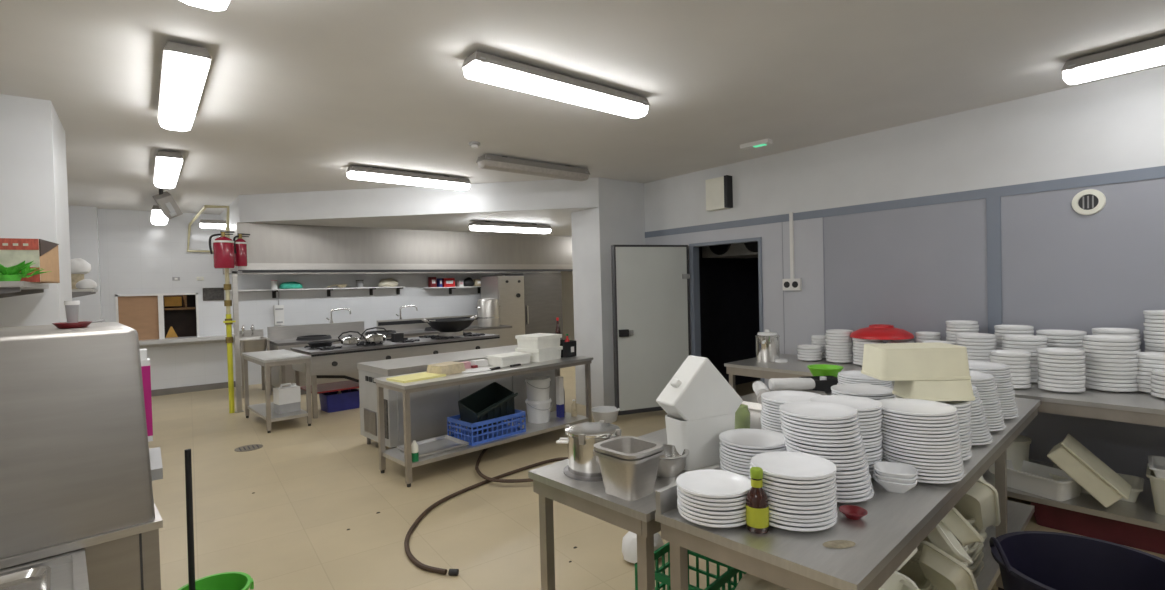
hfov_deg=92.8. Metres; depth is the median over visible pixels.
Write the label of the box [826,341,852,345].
bowl
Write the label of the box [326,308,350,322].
faucet
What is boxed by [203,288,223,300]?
notice
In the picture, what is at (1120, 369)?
bowl
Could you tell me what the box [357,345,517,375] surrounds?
countertop
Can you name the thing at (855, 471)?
dinner plate
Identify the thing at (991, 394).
dinner plate
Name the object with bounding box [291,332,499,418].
gas range
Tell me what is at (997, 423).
dinner plate
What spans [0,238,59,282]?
carton
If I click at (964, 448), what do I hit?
dinner plate
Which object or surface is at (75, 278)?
tub
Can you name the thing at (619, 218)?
wall column
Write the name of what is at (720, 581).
crate
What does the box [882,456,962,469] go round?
dinner plate
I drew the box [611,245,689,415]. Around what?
door
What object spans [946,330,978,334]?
bowl
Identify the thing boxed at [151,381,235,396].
baseboard
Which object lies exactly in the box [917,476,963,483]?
dinner plate
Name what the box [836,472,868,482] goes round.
dinner plate
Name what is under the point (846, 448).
dinner plate
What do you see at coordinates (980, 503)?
plastic tub
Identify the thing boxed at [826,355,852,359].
bowl
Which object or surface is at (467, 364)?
pack
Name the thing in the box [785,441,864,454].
dinner plate
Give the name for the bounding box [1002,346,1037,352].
bowl
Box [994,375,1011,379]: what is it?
dinner plate
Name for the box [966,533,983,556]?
plastic tub
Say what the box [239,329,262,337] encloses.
backsplash
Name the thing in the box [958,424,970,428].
dinner plate
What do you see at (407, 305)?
faucet
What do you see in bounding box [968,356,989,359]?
bowl
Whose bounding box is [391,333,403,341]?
box
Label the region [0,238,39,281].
print
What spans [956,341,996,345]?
bowl
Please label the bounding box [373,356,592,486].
prep table
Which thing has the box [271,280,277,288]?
tin
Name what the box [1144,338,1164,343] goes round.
bowl
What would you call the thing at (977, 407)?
dinner plate
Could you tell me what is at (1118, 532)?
bin
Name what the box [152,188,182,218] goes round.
motor
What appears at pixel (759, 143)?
emergency light
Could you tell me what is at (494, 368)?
kitchen knife
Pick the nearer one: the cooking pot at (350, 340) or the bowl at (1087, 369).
the bowl at (1087, 369)
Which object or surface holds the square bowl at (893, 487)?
on the steel table at (894, 525)
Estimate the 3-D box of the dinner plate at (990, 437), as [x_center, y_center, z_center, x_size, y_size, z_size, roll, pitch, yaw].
[1.750,0.655,2.609,0.280,0.024,0.280,-1,1,4]
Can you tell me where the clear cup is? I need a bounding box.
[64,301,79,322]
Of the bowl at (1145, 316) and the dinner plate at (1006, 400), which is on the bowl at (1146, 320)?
the bowl at (1145, 316)
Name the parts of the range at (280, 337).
black rail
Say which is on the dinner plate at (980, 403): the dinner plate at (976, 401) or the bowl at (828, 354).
the dinner plate at (976, 401)
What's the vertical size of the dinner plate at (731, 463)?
0.024 m
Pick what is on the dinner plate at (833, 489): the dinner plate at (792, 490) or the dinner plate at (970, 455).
the dinner plate at (792, 490)
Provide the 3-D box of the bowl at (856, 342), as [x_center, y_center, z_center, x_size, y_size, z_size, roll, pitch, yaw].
[2.520,0.421,4.904,0.236,0.036,0.236,-2,1,-21]
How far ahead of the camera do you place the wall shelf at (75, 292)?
6.85 m
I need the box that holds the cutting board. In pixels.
[386,372,445,382]
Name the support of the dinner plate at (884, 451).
on the dinner plate at (886, 455)
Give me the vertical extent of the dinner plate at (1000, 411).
0.024 m
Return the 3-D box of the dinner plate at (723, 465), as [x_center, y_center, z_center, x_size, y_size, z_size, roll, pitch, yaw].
[0.695,0.688,2.245,0.270,0.024,0.270,-2,1,-29]
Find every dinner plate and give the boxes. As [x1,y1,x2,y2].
[676,469,751,497]
[677,486,745,506]
[677,493,745,510]
[677,498,745,518]
[677,504,745,523]
[678,487,746,502]
[678,498,745,514]
[679,511,745,527]
[719,428,784,448]
[719,448,750,461]
[719,454,749,467]
[720,441,786,455]
[720,446,752,458]
[720,453,749,464]
[720,459,749,474]
[720,464,750,478]
[721,441,786,452]
[721,460,749,471]
[749,464,835,483]
[749,469,835,488]
[750,451,836,479]
[750,477,835,492]
[750,479,835,500]
[760,416,780,425]
[761,390,821,403]
[761,398,781,405]
[761,400,779,408]
[761,408,780,416]
[761,410,779,419]
[761,414,780,422]
[761,420,781,428]
[761,423,782,431]
[761,425,782,433]
[762,404,779,411]
[762,406,780,414]
[762,483,836,496]
[767,493,835,504]
[768,496,836,509]
[768,500,836,513]
[769,505,836,518]
[769,510,836,522]
[769,512,837,526]
[769,519,836,531]
[779,401,857,420]
[779,411,857,423]
[780,417,858,431]
[781,415,858,427]
[781,422,859,435]
[781,424,859,438]
[782,429,861,442]
[783,433,862,446]
[784,436,862,450]
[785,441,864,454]
[785,443,864,458]
[786,447,865,462]
[786,450,865,466]
[809,395,882,411]
[831,384,892,396]
[832,391,894,399]
[836,460,866,469]
[836,462,868,474]
[836,468,868,478]
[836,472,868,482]
[836,480,870,490]
[836,482,871,494]
[836,488,871,498]
[837,375,885,382]
[837,473,870,486]
[837,488,873,502]
[838,370,877,379]
[838,378,891,384]
[838,380,891,385]
[858,408,881,414]
[858,411,881,417]
[859,414,882,421]
[859,418,882,424]
[860,421,881,428]
[860,424,881,431]
[861,427,881,434]
[862,430,881,437]
[863,434,882,441]
[863,437,882,444]
[864,442,881,447]
[865,444,881,451]
[866,447,882,455]
[866,450,882,458]
[866,454,882,461]
[868,457,882,464]
[877,398,956,416]
[882,410,957,419]
[882,413,956,423]
[882,417,957,426]
[882,420,958,430]
[882,423,958,433]
[882,427,959,437]
[882,430,959,440]
[882,433,960,444]
[882,440,960,451]
[882,442,959,454]
[882,446,961,458]
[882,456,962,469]
[883,436,960,447]
[883,449,961,462]
[883,453,962,465]
[883,458,962,472]
[895,395,970,407]
[917,468,962,476]
[917,470,963,479]
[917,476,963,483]
[957,405,971,410]
[957,408,970,413]
[957,410,971,416]
[957,414,970,419]
[958,417,969,422]
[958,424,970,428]
[959,419,970,425]
[959,425,970,431]
[960,430,971,437]
[960,442,971,447]
[961,437,971,444]
[961,445,971,450]
[962,453,971,459]
[968,361,1009,370]
[969,369,1009,372]
[969,371,993,380]
[970,413,983,418]
[970,424,987,430]
[971,379,993,383]
[971,398,979,403]
[971,400,981,406]
[971,405,982,409]
[971,410,982,415]
[971,415,985,421]
[971,419,985,424]
[971,421,987,427]
[971,430,989,435]
[971,433,989,438]
[972,380,995,386]
[972,408,982,412]
[972,426,988,433]
[972,434,991,441]
[972,438,992,444]
[977,384,995,388]
[977,386,996,391]
[978,389,996,393]
[979,392,997,396]
[979,394,997,399]
[981,397,997,401]
[982,399,998,404]
[982,401,1000,407]
[983,404,1000,409]
[983,408,999,412]
[984,409,1001,414]
[985,413,1002,417]
[986,371,1009,375]
[986,414,1002,420]
[987,418,1003,422]
[988,420,1003,425]
[989,423,1003,427]
[989,424,1005,430]
[994,373,1010,377]
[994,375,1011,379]
[995,379,1010,382]
[996,380,1011,384]
[996,383,1012,387]
[997,385,1013,389]
[997,388,1012,391]
[998,390,1013,394]
[998,392,1014,396]
[998,395,1014,399]
[999,397,1015,401]
[1000,399,1015,404]
[1000,405,1015,408]
[1001,402,1015,406]
[1002,406,1017,411]
[1002,409,1017,413]
[1003,413,1018,418]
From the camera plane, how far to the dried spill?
1.61 m
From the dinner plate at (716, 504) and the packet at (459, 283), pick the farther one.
the packet at (459, 283)
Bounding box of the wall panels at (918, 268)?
[824,178,1164,479]
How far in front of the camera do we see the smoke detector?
5.25 m
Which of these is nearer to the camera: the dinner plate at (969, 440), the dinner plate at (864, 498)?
the dinner plate at (864, 498)
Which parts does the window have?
shutter panel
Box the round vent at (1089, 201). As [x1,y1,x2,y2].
[1072,189,1105,214]
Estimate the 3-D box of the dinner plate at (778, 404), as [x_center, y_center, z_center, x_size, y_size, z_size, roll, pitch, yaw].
[0.981,0.496,2.593,0.280,0.024,0.280,-2,1,-28]
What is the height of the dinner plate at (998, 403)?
0.024 m
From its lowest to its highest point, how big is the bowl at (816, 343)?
0.036 m
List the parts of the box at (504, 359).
box lid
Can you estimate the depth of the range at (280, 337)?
9.71 m
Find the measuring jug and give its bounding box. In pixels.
[356,280,363,286]
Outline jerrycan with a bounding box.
[273,383,300,413]
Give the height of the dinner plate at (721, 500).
0.024 m
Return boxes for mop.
[184,449,195,589]
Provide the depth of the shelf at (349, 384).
7.60 m
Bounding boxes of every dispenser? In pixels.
[273,291,283,324]
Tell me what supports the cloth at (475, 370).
on the prep table at (404, 458)
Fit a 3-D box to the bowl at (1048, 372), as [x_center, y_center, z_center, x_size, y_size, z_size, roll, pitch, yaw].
[3.130,0.505,3.631,0.236,0.036,0.236,-2,1,-22]
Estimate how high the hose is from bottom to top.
0.066 m
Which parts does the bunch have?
stem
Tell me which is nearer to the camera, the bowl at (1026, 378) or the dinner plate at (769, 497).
the dinner plate at (769, 497)
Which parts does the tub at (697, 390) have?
knob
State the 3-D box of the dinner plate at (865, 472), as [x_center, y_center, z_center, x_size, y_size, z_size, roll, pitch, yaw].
[0.889,0.623,2.014,0.266,0.024,0.266,-1,1,9]
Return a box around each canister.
[140,349,152,441]
[755,329,787,362]
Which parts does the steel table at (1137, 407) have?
leg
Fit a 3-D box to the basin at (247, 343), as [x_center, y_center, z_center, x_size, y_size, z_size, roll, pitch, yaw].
[-5.338,0.840,8.974,0.420,0.280,0.620,-2,1,-38]
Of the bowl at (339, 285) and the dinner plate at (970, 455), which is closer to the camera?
the dinner plate at (970, 455)
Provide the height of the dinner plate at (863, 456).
0.024 m
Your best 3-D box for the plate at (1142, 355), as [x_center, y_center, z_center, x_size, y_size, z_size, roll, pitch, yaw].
[3.623,0.391,3.507,0.224,0.036,0.224,-2,1,-33]
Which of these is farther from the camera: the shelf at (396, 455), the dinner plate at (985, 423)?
the shelf at (396, 455)
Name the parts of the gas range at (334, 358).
leg, leg, rail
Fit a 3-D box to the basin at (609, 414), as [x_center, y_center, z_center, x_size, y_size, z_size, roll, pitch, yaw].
[0.270,1.429,6.619,0.349,0.140,0.349,-2,1,-38]
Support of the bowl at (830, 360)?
on the steel table at (1137, 407)
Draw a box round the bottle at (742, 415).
[734,404,750,428]
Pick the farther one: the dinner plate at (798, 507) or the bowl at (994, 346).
the bowl at (994, 346)
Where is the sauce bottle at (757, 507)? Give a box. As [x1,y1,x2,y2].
[746,467,768,533]
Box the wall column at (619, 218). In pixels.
[571,177,644,406]
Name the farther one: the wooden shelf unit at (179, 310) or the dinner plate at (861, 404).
the wooden shelf unit at (179, 310)
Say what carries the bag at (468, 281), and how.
on the wall shelf at (478, 287)
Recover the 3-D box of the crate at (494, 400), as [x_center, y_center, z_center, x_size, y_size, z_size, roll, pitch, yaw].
[-0.926,1.105,5.416,0.377,0.441,0.530,0,1,44]
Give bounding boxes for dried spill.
[823,540,855,547]
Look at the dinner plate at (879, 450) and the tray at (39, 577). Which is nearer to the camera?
the tray at (39, 577)
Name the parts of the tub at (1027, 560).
handle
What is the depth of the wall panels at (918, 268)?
4.34 m
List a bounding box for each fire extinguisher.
[209,231,234,268]
[233,233,249,265]
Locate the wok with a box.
[422,316,477,335]
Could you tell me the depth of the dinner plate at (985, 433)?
2.48 m
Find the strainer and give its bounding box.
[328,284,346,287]
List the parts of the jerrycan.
handle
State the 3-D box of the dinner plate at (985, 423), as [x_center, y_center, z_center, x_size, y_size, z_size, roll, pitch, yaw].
[1.730,0.592,2.608,0.280,0.024,0.280,-2,1,-10]
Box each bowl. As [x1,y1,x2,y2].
[337,284,346,287]
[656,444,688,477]
[797,345,821,349]
[797,348,821,352]
[797,351,821,354]
[797,353,821,357]
[797,356,821,360]
[807,364,842,376]
[811,335,825,338]
[811,339,825,341]
[811,341,825,344]
[825,333,849,336]
[825,338,851,342]
[825,344,852,348]
[825,350,852,353]
[826,329,852,333]
[826,336,851,339]
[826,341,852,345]
[826,347,852,350]
[826,353,852,356]
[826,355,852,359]
[826,358,852,362]
[850,324,913,339]
[852,338,881,341]
[852,349,862,353]
[853,340,882,344]
[853,343,863,347]
[853,346,863,350]
[874,462,917,478]
[874,469,917,483]
[874,474,917,493]
[886,341,914,342]
[915,331,939,335]
[916,335,940,339]
[916,338,940,341]
[921,340,955,344]
[945,320,977,324]
[946,324,978,328]
[946,327,978,331]
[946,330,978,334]
[946,337,956,340]
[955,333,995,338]
[956,337,996,342]
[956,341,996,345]
[956,344,995,349]
[967,348,995,352]
[967,353,989,356]
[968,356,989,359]
[968,360,989,361]
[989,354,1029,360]
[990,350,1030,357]
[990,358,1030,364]
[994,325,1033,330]
[994,332,1033,336]
[995,329,1033,333]
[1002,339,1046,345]
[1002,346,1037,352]
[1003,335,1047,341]
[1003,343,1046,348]
[1009,364,1029,368]
[1010,368,1030,372]
[1010,372,1030,376]
[1011,375,1030,380]
[1012,380,1030,384]
[1013,383,1030,388]
[1030,364,1037,367]
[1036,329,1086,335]
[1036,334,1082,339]
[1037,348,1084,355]
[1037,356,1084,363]
[1037,380,1084,388]
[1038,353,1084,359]
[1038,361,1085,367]
[1038,364,1085,371]
[1038,368,1084,375]
[1038,372,1085,380]
[1038,376,1085,384]
[1038,384,1085,392]
[1047,339,1082,343]
[1047,342,1082,346]
[1047,346,1082,349]
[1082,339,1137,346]
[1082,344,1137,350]
[1083,335,1138,342]
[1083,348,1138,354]
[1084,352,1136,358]
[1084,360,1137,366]
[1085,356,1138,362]
[1085,364,1137,371]
[1085,368,1137,375]
[1085,371,1136,379]
[1085,379,1137,387]
[1085,383,1137,391]
[1086,376,1136,383]
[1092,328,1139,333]
[1092,332,1140,336]
[1130,375,1150,380]
[1130,383,1151,388]
[1131,371,1151,376]
[1131,379,1150,384]
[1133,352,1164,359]
[1133,358,1164,364]
[1133,387,1151,392]
[1136,362,1164,368]
[1138,367,1164,371]
[1143,310,1164,315]
[1143,322,1164,327]
[1143,330,1164,335]
[1144,315,1164,319]
[1144,326,1164,331]
[1144,334,1164,339]
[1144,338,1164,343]
[1145,318,1164,323]
[1145,342,1164,347]
[1145,345,1164,351]
[1150,382,1164,389]
[1150,390,1164,398]
[1151,369,1164,376]
[1151,374,1164,380]
[1151,378,1164,385]
[1152,387,1164,393]
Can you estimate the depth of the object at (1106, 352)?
3.53 m
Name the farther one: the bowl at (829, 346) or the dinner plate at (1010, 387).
the bowl at (829, 346)
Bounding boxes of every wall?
[68,205,101,322]
[97,209,560,389]
[561,271,573,339]
[644,66,1164,231]
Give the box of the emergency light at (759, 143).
[740,138,771,149]
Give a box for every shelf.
[0,281,48,297]
[72,289,97,297]
[230,286,404,297]
[247,402,307,421]
[300,379,358,393]
[383,411,588,467]
[425,286,480,293]
[976,500,1034,589]
[982,459,1164,530]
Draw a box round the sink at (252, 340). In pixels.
[239,324,271,398]
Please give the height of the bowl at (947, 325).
0.036 m
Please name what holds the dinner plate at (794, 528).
on the steel table at (894, 525)
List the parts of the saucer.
saucer dish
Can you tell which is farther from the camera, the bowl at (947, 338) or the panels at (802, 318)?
the panels at (802, 318)
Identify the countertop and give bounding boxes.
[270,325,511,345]
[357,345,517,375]
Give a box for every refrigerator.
[357,345,555,447]
[504,273,562,339]
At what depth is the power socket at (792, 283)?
5.90 m
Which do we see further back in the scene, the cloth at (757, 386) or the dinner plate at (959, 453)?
the cloth at (757, 386)
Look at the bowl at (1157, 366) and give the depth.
3.44 m
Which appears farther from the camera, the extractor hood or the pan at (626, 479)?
the extractor hood
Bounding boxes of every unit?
[163,295,196,337]
[702,242,757,258]
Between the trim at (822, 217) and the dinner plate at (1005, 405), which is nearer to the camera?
the dinner plate at (1005, 405)
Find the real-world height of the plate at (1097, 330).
0.036 m
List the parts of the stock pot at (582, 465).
handle, pot, lid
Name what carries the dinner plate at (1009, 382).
on the dinner plate at (1007, 385)
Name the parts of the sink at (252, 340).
leg, leg, leg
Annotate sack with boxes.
[735,573,788,589]
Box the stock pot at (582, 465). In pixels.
[556,420,620,481]
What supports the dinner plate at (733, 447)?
on the dinner plate at (723, 446)
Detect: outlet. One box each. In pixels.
[784,282,789,287]
[792,281,797,287]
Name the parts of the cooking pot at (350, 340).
pot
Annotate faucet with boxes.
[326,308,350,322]
[396,305,417,318]
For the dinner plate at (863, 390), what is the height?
0.024 m
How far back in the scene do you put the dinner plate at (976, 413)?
2.49 m
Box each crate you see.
[447,409,525,445]
[458,382,517,433]
[635,542,745,589]
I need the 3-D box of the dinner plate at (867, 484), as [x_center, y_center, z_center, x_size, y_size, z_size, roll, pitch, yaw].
[0.892,0.662,2.006,0.266,0.024,0.266,-1,1,20]
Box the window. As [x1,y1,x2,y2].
[115,293,199,339]
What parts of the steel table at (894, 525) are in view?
leg, leg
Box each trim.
[139,334,233,347]
[645,166,1164,237]
[689,237,763,382]
[782,230,784,353]
[822,217,825,335]
[986,197,1001,333]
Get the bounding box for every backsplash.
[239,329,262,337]
[267,321,364,339]
[377,315,477,330]
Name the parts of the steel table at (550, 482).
leg, leg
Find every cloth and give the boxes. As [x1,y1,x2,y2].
[279,282,302,288]
[462,368,490,372]
[752,381,768,396]
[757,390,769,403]
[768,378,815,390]
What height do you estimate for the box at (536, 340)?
0.130 m
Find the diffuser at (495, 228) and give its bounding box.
[469,225,550,233]
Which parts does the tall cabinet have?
control panel, door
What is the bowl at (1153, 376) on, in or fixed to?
on the bowl at (1155, 381)
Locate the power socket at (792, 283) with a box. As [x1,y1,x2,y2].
[782,212,801,290]
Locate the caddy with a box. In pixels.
[560,339,575,357]
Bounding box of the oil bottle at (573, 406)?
[571,399,576,416]
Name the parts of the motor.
plate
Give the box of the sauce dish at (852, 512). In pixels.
[839,505,867,519]
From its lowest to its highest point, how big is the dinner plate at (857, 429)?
0.024 m
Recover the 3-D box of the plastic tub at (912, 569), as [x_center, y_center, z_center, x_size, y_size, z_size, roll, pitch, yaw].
[1.246,1.134,2.237,0.280,0.070,0.220,-1,1,41]
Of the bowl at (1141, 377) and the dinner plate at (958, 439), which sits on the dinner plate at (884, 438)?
the dinner plate at (958, 439)
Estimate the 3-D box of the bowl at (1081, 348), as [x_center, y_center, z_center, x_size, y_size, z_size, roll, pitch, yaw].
[3.497,0.385,4.046,0.280,0.036,0.280,-1,1,3]
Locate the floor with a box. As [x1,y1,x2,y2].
[148,366,1164,589]
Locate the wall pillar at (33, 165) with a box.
[0,94,71,326]
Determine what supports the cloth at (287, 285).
on the wall shelf at (274, 291)
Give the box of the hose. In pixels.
[404,447,567,575]
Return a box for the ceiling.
[0,0,1164,214]
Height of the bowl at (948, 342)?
0.036 m
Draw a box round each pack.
[378,278,397,286]
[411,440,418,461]
[463,361,470,368]
[470,359,487,366]
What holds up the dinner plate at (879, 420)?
on the dinner plate at (877, 424)
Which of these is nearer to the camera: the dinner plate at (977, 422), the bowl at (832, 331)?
the dinner plate at (977, 422)
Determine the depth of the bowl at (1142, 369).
3.46 m
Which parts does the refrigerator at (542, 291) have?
door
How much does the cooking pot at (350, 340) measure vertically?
0.192 m
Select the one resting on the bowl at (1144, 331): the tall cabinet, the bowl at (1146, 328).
the bowl at (1146, 328)
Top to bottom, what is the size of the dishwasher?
1.515 m
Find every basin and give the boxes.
[240,336,268,355]
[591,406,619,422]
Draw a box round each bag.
[70,258,90,273]
[76,279,96,288]
[463,277,473,286]
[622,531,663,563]
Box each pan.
[307,340,339,346]
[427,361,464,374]
[593,449,663,500]
[594,436,663,459]
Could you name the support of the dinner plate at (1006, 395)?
on the dinner plate at (1010, 397)
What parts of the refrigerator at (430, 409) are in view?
door, door, door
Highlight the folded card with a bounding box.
[165,327,177,337]
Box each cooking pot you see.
[338,331,361,344]
[361,327,388,343]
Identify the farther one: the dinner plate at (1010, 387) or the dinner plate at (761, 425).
the dinner plate at (1010, 387)
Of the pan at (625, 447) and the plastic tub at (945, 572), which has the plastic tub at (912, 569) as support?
the plastic tub at (945, 572)
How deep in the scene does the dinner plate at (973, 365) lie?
3.05 m
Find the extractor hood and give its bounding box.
[223,222,572,274]
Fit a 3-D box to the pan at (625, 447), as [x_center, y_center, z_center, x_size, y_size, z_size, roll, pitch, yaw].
[0.172,0.635,2.062,0.208,0.155,0.218,-2,1,-43]
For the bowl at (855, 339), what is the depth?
4.82 m
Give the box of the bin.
[1030,501,1164,554]
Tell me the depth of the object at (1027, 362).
3.70 m
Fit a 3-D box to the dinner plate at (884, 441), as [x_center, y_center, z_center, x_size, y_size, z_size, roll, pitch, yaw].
[1.305,0.572,2.162,0.280,0.024,0.280,-1,1,40]
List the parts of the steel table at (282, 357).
leg, leg, leg, leg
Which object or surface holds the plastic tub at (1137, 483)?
on the steel table at (1137, 407)
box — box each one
[319,388,359,412]
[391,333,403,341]
[486,352,531,366]
[515,333,561,348]
[515,346,562,361]
[556,376,563,417]
[705,175,732,210]
[1047,434,1131,507]
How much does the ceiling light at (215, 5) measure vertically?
0.145 m
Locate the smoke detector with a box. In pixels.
[469,141,479,148]
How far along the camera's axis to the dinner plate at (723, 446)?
2.16 m
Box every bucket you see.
[178,572,253,589]
[525,376,550,400]
[525,397,551,423]
[989,435,1031,473]
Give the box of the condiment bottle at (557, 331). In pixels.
[555,318,560,341]
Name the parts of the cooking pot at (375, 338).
pot handle, pot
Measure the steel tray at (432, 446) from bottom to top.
0.030 m
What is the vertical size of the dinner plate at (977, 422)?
0.024 m
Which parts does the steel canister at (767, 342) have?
lid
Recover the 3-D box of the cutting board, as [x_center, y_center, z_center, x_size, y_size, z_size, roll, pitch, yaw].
[-1.462,0.724,4.893,0.280,0.018,0.420,-1,1,40]
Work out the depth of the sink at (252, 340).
8.84 m
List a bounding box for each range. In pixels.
[267,315,512,394]
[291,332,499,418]
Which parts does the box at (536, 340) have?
box lid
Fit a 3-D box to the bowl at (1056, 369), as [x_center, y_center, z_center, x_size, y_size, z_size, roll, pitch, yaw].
[3.131,0.479,3.631,0.236,0.036,0.236,-1,1,27]
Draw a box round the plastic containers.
[861,342,974,400]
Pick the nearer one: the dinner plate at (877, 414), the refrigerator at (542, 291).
the dinner plate at (877, 414)
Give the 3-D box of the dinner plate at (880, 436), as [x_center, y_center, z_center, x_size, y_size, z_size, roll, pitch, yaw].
[1.044,0.552,2.209,0.266,0.024,0.266,-1,1,7]
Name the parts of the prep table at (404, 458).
leg, leg, leg, leg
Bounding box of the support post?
[231,271,243,412]
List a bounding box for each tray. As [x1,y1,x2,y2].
[0,566,50,589]
[397,435,468,457]
[741,388,826,411]
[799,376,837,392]
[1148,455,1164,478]
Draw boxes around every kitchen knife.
[490,365,509,369]
[510,362,532,366]
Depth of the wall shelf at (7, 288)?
3.25 m
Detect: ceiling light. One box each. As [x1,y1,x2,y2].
[150,205,167,224]
[153,150,183,188]
[157,41,211,130]
[181,0,230,10]
[199,219,225,228]
[346,166,470,189]
[461,51,649,117]
[469,221,551,233]
[476,154,589,180]
[1061,36,1164,84]
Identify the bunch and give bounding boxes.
[0,261,51,280]
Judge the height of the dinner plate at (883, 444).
0.024 m
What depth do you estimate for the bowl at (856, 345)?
4.86 m
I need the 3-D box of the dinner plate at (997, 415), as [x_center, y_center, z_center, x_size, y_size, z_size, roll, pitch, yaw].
[1.964,0.595,2.827,0.280,0.024,0.280,-1,1,12]
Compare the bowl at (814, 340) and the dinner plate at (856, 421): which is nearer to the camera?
the dinner plate at (856, 421)
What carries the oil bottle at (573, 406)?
on the prep table at (404, 458)
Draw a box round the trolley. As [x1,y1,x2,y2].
[149,447,162,480]
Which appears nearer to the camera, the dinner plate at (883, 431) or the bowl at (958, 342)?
the dinner plate at (883, 431)
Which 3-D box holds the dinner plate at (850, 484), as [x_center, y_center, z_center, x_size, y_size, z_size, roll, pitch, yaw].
[0.893,0.649,2.006,0.266,0.024,0.266,-2,1,-9]
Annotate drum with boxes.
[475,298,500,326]
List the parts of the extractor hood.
panel, panel, rail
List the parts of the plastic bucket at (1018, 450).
lid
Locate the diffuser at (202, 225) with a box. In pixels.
[200,223,225,228]
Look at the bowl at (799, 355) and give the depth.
5.20 m
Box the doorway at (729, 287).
[699,247,760,384]
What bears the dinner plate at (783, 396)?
on the dinner plate at (778, 404)
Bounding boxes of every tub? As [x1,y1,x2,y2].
[71,274,83,288]
[656,355,742,420]
[665,412,734,469]
[878,571,918,589]
[896,548,917,571]
[897,560,931,589]
[899,579,919,589]
[910,557,964,563]
[913,545,967,558]
[917,536,962,549]
[919,541,977,589]
[927,521,972,564]
[941,507,984,545]
[954,479,1000,528]
[966,518,975,524]
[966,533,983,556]
[968,529,983,547]
[968,543,983,566]
[968,551,983,573]
[973,561,983,580]
[989,531,1164,589]
[993,460,1081,500]
[1049,464,1143,501]
[1146,463,1164,514]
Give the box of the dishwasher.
[0,322,162,589]
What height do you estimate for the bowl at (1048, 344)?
0.036 m
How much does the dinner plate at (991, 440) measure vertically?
0.024 m
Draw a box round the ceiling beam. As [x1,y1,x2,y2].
[220,177,598,236]
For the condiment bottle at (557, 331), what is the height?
0.420 m
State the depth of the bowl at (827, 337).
5.02 m
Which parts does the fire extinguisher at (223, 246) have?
squeeze handle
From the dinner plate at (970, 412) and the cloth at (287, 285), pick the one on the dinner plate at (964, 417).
the dinner plate at (970, 412)
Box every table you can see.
[0,549,88,589]
[242,349,311,432]
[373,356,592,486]
[528,386,893,589]
[655,397,1039,589]
[724,354,1164,530]
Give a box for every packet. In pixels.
[428,277,436,286]
[437,278,441,286]
[442,278,454,286]
[457,281,463,286]
[472,279,480,285]
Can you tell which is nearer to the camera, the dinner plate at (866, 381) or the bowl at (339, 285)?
the dinner plate at (866, 381)
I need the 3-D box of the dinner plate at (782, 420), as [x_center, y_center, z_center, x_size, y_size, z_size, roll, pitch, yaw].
[0.867,0.470,2.038,0.266,0.024,0.266,-2,1,-44]
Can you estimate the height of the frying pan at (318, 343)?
0.070 m
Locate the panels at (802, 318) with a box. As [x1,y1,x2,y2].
[645,218,824,387]
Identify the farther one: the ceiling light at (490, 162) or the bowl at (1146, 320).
the ceiling light at (490, 162)
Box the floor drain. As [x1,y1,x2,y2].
[234,444,262,451]
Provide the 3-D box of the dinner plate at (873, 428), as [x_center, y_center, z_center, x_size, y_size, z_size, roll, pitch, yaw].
[1.042,0.513,2.214,0.266,0.024,0.266,-1,1,40]
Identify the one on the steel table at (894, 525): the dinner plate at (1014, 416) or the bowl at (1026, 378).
the dinner plate at (1014, 416)
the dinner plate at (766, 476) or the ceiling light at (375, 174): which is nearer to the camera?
the dinner plate at (766, 476)
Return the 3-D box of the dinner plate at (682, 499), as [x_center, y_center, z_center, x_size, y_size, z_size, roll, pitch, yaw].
[0.435,0.664,1.827,0.244,0.024,0.244,-1,1,7]
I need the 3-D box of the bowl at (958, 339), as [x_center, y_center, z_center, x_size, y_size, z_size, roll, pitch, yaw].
[2.994,0.343,4.223,0.250,0.036,0.250,-2,1,-37]
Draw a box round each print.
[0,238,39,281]
[2,243,27,245]
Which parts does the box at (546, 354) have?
box lid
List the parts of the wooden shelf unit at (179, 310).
shelf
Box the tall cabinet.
[481,276,524,344]
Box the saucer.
[52,319,104,328]
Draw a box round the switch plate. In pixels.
[172,277,179,280]
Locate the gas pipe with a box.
[187,205,235,412]
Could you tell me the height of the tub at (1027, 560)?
0.518 m
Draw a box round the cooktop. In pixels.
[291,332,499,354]
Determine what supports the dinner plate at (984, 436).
on the dinner plate at (990, 437)
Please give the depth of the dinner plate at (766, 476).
1.69 m
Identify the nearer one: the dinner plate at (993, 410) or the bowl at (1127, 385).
the dinner plate at (993, 410)
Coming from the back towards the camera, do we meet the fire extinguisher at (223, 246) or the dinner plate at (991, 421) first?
the fire extinguisher at (223, 246)
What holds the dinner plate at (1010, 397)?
on the dinner plate at (1006, 400)

